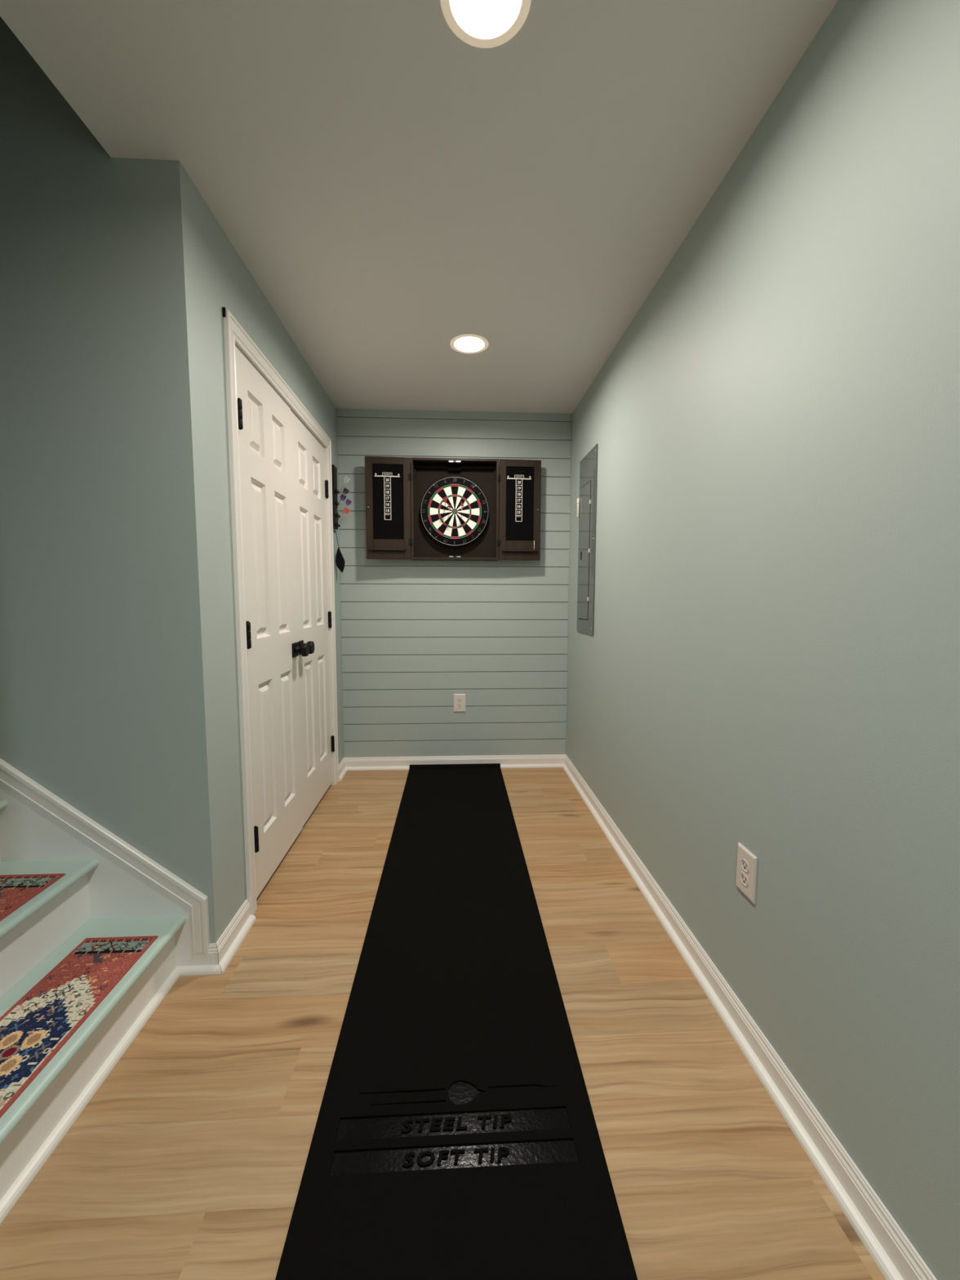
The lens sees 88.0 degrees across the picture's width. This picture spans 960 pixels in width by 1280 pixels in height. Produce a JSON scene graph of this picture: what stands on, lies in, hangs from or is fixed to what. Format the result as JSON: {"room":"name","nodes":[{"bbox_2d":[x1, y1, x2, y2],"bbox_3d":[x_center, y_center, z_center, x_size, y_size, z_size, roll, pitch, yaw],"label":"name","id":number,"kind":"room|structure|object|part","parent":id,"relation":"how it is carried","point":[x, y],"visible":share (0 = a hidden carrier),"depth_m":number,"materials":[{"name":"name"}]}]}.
{"room":"basement hallway","nodes":[
{"label":"basement hallway","id":0,"kind":"room"},
{"bbox_2d":[0,16,215,942],"bbox_3d":[-2.611,-1.434,1.357,3.530,5.000,0.120,0,5,-3],"label":"wall","id":1,"kind":"structure","parent":0,"point":[102,704],"depth_m":1.46,"materials":[{"name":"green paint"}]},
{"bbox_2d":[176,942,222,976],"bbox_3d":[-0.892,1.018,1.583,0.147,0.084,0.032,0,5,-3],"label":"baseboard","id":2,"kind":"structure","parent":1,"relation":"attached to","point":[204,970],"depth_m":1.58,"materials":[{"name":"white paint"}]},
{"bbox_3d":[-0.892,1.050,1.580,0.147,0.020,0.019,0,5,-3],"label":"shoe moulding","id":3,"kind":"part","parent":2,"relation":"part of","materials":[{"name":"white paint"}]},
{"bbox_2d":[179,161,343,942],"bbox_3d":[-0.955,-0.226,2.428,0.120,2.414,1.872,0,5,-3],"label":"wall","id":4,"kind":"structure","parent":0,"point":[216,277],"depth_m":1.63,"materials":[{"name":"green paint"}]},
{"bbox_2d":[222,306,226,316],"bbox_3d":[-0.852,-1.091,1.653,0.010,0.030,0.004,0,5,-3],"label":"strip","id":5,"kind":"object","parent":4,"relation":"attached to","point":[223,308],"visible":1,"depth_m":1.65,"materials":[{"name":"black metal"}]},
{"bbox_2d":[215,898,256,974],"bbox_3d":[-0.839,1.007,1.704,0.032,0.084,0.269,0,5,-3],"label":"baseboard","id":6,"kind":"structure","parent":4,"relation":"attached to","point":[228,943],"depth_m":1.70,"materials":[{"name":"white paint"}]},
{"bbox_2d":[235,346,309,898],"bbox_3d":[-0.868,-0.041,2.129,0.100,2.057,0.621,0,5,-3],"label":"door","id":7,"kind":"structure","parent":4,"relation":"in","point":[264,430],"depth_m":2.09,"materials":[{"name":"white paint"}]},
{"bbox_3d":[-0.891,0.047,2.395,0.008,0.068,0.068,0,5,-3],"label":"knob","id":8,"kind":"part","parent":7,"relation":"part of","materials":[{"name":"black metal"}]},
{"bbox_2d":[222,308,338,915],"bbox_3d":[-0.946,-0.094,2.438,0.138,2.150,1.391,0,5,-3],"label":"door frame","id":9,"kind":"structure","parent":4,"relation":"attached to","point":[234,335],"depth_m":1.81,"materials":[{"name":"white paint"}]},
{"bbox_2d":[290,410,334,826],"bbox_3d":[-0.904,-0.096,2.756,0.100,2.057,0.633,0,5,-3],"label":"door","id":10,"kind":"structure","parent":4,"relation":"in","point":[310,488],"depth_m":2.72,"materials":[{"name":"white paint"}]},
{"bbox_3d":[-0.901,0.038,2.502,0.008,0.068,0.068,0,5,-3],"label":"knob","id":11,"kind":"part","parent":10,"relation":"part of","materials":[{"name":"black metal"}]},
{"bbox_2d":[331,464,340,529],"bbox_3d":[-0.915,-0.903,3.148,0.035,0.387,0.085,0,5,-3],"label":"rack","id":12,"kind":"object","parent":4,"relation":"attached to","point":[334,469],"visible":0.92,"depth_m":3.12,"materials":[{"name":"black wood"}]},
{"bbox_2d":[335,493,346,512],"bbox_3d":[-0.873,-0.857,3.124,0.066,0.120,0.030,1,5,14],"label":"dart","id":13,"kind":"object","parent":12,"relation":"on","point":[342,495],"visible":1,"depth_m":3.12,"materials":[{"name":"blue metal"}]},
{"bbox_2d":[337,487,349,504],"bbox_3d":[-0.866,-0.904,3.143,0.076,0.117,0.032,0,5,-3],"label":"dart","id":14,"kind":"object","parent":12,"relation":"on","point":[345,491],"visible":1,"depth_m":3.14,"materials":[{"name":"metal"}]},
{"bbox_2d":[337,475,350,493],"bbox_3d":[-0.864,-0.983,3.154,0.078,0.116,0.032,0,5,-3],"label":"dart","id":15,"kind":"object","parent":12,"relation":"on","point":[347,479],"visible":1,"depth_m":3.15,"materials":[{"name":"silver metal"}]},
{"bbox_2d":[338,507,350,524],"bbox_3d":[-0.865,-0.783,3.157,0.076,0.117,0.032,0,5,-3],"label":"dart","id":16,"kind":"object","parent":12,"relation":"on","point":[346,510],"visible":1,"depth_m":3.15,"materials":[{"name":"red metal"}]},
{"bbox_2d":[341,498,351,515],"bbox_3d":[-0.859,-0.845,3.185,0.072,0.119,0.032,0,5,-3],"label":"dart","id":17,"kind":"object","parent":12,"relation":"on","point":[348,501],"visible":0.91,"depth_m":3.18,"materials":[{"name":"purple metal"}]},
{"bbox_2d":[338,757,347,781],"bbox_3d":[-0.922,0.865,3.334,0.032,0.084,0.221,0,5,-3],"label":"baseboard","id":18,"kind":"structure","parent":4,"relation":"attached to","point":[343,770],"depth_m":3.33,"materials":[{"name":"white paint"}]},
{"bbox_3d":[-0.916,0.897,3.331,0.019,0.020,0.209,0,5,-3],"label":"shoe moulding","id":19,"kind":"part","parent":18,"relation":"part of","materials":[{"name":"white paint"}]},
{"bbox_3d":[-0.924,-0.686,3.177,0.018,0.025,0.014,0,5,-3],"label":"wall hook","id":20,"kind":"object","parent":4,"relation":"attached to","visible":0},
{"bbox_2d":[335,535,345,573],"bbox_3d":[-0.898,-0.556,3.190,0.059,0.249,0.018,0,5,-3],"label":"pouch","id":21,"kind":"object","parent":20,"relation":"hanging from","point":[340,560],"visible":1,"depth_m":3.19,"materials":[{"name":"black fabric"}]},
{"bbox_2d":[0,0,838,413],"bbox_3d":[-0.015,-1.338,0.058,1.892,0.220,6.750,0,5,-3],"label":"ceiling","id":22,"kind":"structure","parent":0,"point":[394,187],"depth_m":1.35,"materials":[{"name":"white paint"}]},
{"bbox_2d":[449,333,488,354],"bbox_3d":[-0.052,-1.442,2.407,0.187,0.023,0.187,0,5,-3],"label":"recessed light","id":23,"kind":"object","parent":22,"relation":"in","point":[469,344],"visible":0.98,"depth_m":2.42,"materials":[{"name":"white plastic"}]},
{"bbox_2d":[440,0,531,48],"bbox_3d":[0.012,-1.320,1.013,0.187,0.023,0.187,0,5,-3],"label":"recessed light","id":24,"kind":"object","parent":22,"relation":"in","point":[482,24],"visible":1,"depth_m":1.06,"materials":[{"name":"white plastic"}]},
{"bbox_2d":[0,767,885,1279],"bbox_3d":[-1.680,1.227,0.112,5.250,0.080,6.780,0,5,-3],"label":"floor","id":25,"kind":"structure","parent":0,"point":[188,1161],"depth_m":1.19,"materials":[{"name":"wood"}]},
{"bbox_2d":[0,758,214,1224],"bbox_3d":[-2.353,-0.182,0.944,3.063,2.578,0.947,0,5,-3],"label":"staircase","id":26,"kind":"structure","parent":25,"relation":"on","point":[108,887],"depth_m":1.46,"materials":[{"name":"white paint"}]},
{"bbox_2d":[0,873,65,920],"bbox_3d":[-1.293,0.717,1.070,0.201,0.004,0.756,0,5,-3],"label":"rug","id":27,"kind":"object","parent":26,"relation":"on","point":[16,890],"visible":1,"depth_m":1.38,"materials":[{"name":"red carpet"}]},
{"bbox_2d":[0,935,158,1117],"bbox_3d":[-1.038,0.911,1.096,0.205,0.004,0.747,0,5,-3],"label":"rug","id":28,"kind":"object","parent":26,"relation":"on","point":[36,1028],"visible":1,"depth_m":1.22,"materials":[{"name":"carpet"}]},
{"bbox_3d":[-0.933,1.090,1.119,0.019,0.020,0.929,0,5,-3],"label":"shoe moulding","id":29,"kind":"part","parent":26,"relation":"part of","materials":[{"name":"white paint"}]},
{"bbox_2d":[275,763,637,1279],"bbox_3d":[-0.099,1.010,1.996,0.632,0.029,2.965,0,5,-3],"label":"mat","id":30,"kind":"object","parent":25,"relation":"on","point":[455,1136],"visible":1,"depth_m":1.19,"materials":[{"name":"black rubber"}]},
{"bbox_2d":[336,408,572,757],"bbox_3d":[-0.193,-0.364,3.451,1.907,2.514,0.150,0,5,-3],"label":"wall","id":31,"kind":"structure","parent":0,"point":[415,635],"depth_m":3.40,"materials":[{"name":"grey paint"}]},
{"bbox_2d":[364,456,541,560],"bbox_3d":[-0.169,-0.854,3.268,1.139,0.650,0.130,0,5,-3],"label":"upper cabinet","id":32,"kind":"object","parent":31,"relation":"attached to","point":[511,488],"visible":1,"depth_m":3.26,"materials":[{"name":"brown wood"}]},
{"bbox_2d":[374,472,399,519],"bbox_3d":[-0.597,-0.928,3.208,0.161,0.300,0.001,0,5,-6],"label":"print","id":33,"kind":"object","parent":32,"relation":"attached to","point":[387,485],"depth_m":3.21,"materials":[{"name":"white"}]},
{"bbox_3d":[-0.594,-0.851,3.221,0.288,0.648,0.026,0,5,-6],"label":"cabinet door","id":34,"kind":"part","parent":32,"relation":"part of","materials":[{"name":"brown wood"}]},
{"bbox_2d":[420,476,488,546],"bbox_3d":[-0.167,-0.849,3.298,0.451,0.451,0.056,0,5,-3],"label":"dartboard","id":35,"kind":"object","parent":32,"relation":"attached to","point":[456,527],"visible":1,"depth_m":3.27,"materials":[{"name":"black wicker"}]},
{"bbox_3d":[-0.165,-1.142,3.285,0.540,0.050,0.032,0,5,-3],"label":"hanging rail","id":36,"kind":"part","parent":32,"relation":"part of","materials":[{"name":"black wood"}]},
{"bbox_3d":[-0.167,-0.859,3.320,0.540,0.620,0.024,0,5,-3],"label":"panel","id":37,"kind":"part","parent":32,"relation":"part of","materials":[{"name":"brown wood"}]},
{"bbox_2d":[506,475,531,521],"bbox_3d":[0.256,-0.931,3.266,0.161,0.300,0.001,0,5,-5],"label":"print","id":38,"kind":"object","parent":32,"relation":"attached to","point":[518,486],"depth_m":3.27,"materials":[{"name":"white"}]},
{"bbox_3d":[0.262,-0.854,3.279,0.277,0.648,0.026,0,5,-5],"label":"cabinet door","id":39,"kind":"part","parent":32,"relation":"part of","materials":[{"name":"brown wood"}]},
{"bbox_2d":[344,754,565,770],"bbox_3d":[-0.166,0.855,3.467,1.555,0.084,0.032,0,5,-3],"label":"baseboard","id":40,"kind":"structure","parent":31,"relation":"attached to","point":[367,763],"depth_m":3.47,"materials":[{"name":"white paint"}]},
{"bbox_3d":[-0.166,0.887,3.464,1.530,0.020,0.019,0,5,-3],"label":"shoe moulding","id":41,"kind":"part","parent":40,"relation":"part of","materials":[{"name":"white paint"}]},
{"bbox_2d":[453,693,465,711],"bbox_3d":[-0.141,0.436,3.444,0.083,0.126,0.008,0,5,-3],"label":"wall outlet","id":42,"kind":"object","parent":31,"relation":"attached to","point":[459,699],"visible":1,"depth_m":3.44,"materials":[{"name":"beige plastic"}]},
{"bbox_2d":[565,0,959,1279],"bbox_3d":[0.855,-0.133,0.158,0.150,2.634,6.850,0,5,-3],"label":"wall","id":43,"kind":"structure","parent":0,"point":[770,664],"depth_m":1.07,"materials":[{"name":"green paint"}]},
{"bbox_2d":[576,443,597,635],"bbox_3d":[0.630,-0.568,2.949,0.013,1.051,0.366,0,5,-3],"label":"electrical panel","id":44,"kind":"object","parent":43,"relation":"attached to","point":[588,464],"visible":1,"depth_m":2.92,"materials":[{"name":"grey metal"}]},
{"bbox_2d":[577,497,579,517],"bbox_3d":[0.612,-0.822,3.093,0.018,0.117,0.018,0,5,-3],"label":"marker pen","id":45,"kind":"object","parent":44,"relation":"attached to","point":[578,499],"visible":1,"depth_m":3.09,"materials":[{"name":"white plastic"}]},
{"bbox_3d":[0.625,-0.524,2.980,0.002,0.792,0.213,0,5,-3],"label":"panel door","id":46,"kind":"part","parent":44,"relation":"part of","materials":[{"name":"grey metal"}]},
{"bbox_2d":[736,842,757,903],"bbox_3d":[0.717,0.627,1.341,0.008,0.126,0.083,0,5,-3],"label":"wall outlet","id":47,"kind":"object","parent":43,"relation":"attached to","point":[747,862],"visible":1,"depth_m":1.33,"materials":[{"name":"beige plastic"}]},
{"bbox_2d":[740,872,748,886],"bbox_3d":[0.714,0.646,1.342,0.002,0.028,0.034,0,5,-3],"label":"receptacle","id":48,"kind":"object","parent":47,"relation":"attached to","point":[744,876],"depth_m":1.34,"materials":[{"name":"white plastic"}]},
{"bbox_2d":[741,858,748,872],"bbox_3d":[0.714,0.608,1.339,0.002,0.028,0.034,0,5,-3],"label":"receptacle","id":49,"kind":"object","parent":47,"relation":"attached to","point":[744,862],"depth_m":1.34,"materials":[{"name":"white plastic"}]},
{"bbox_2d":[562,754,937,1279],"bbox_3d":[0.762,1.139,0.239,0.032,0.084,6.599,0,5,-3],"label":"baseboard","id":50,"kind":"structure","parent":43,"relation":"attached to","point":[894,1255],"depth_m":1.16,"materials":[{"name":"white paint"}]}
]}

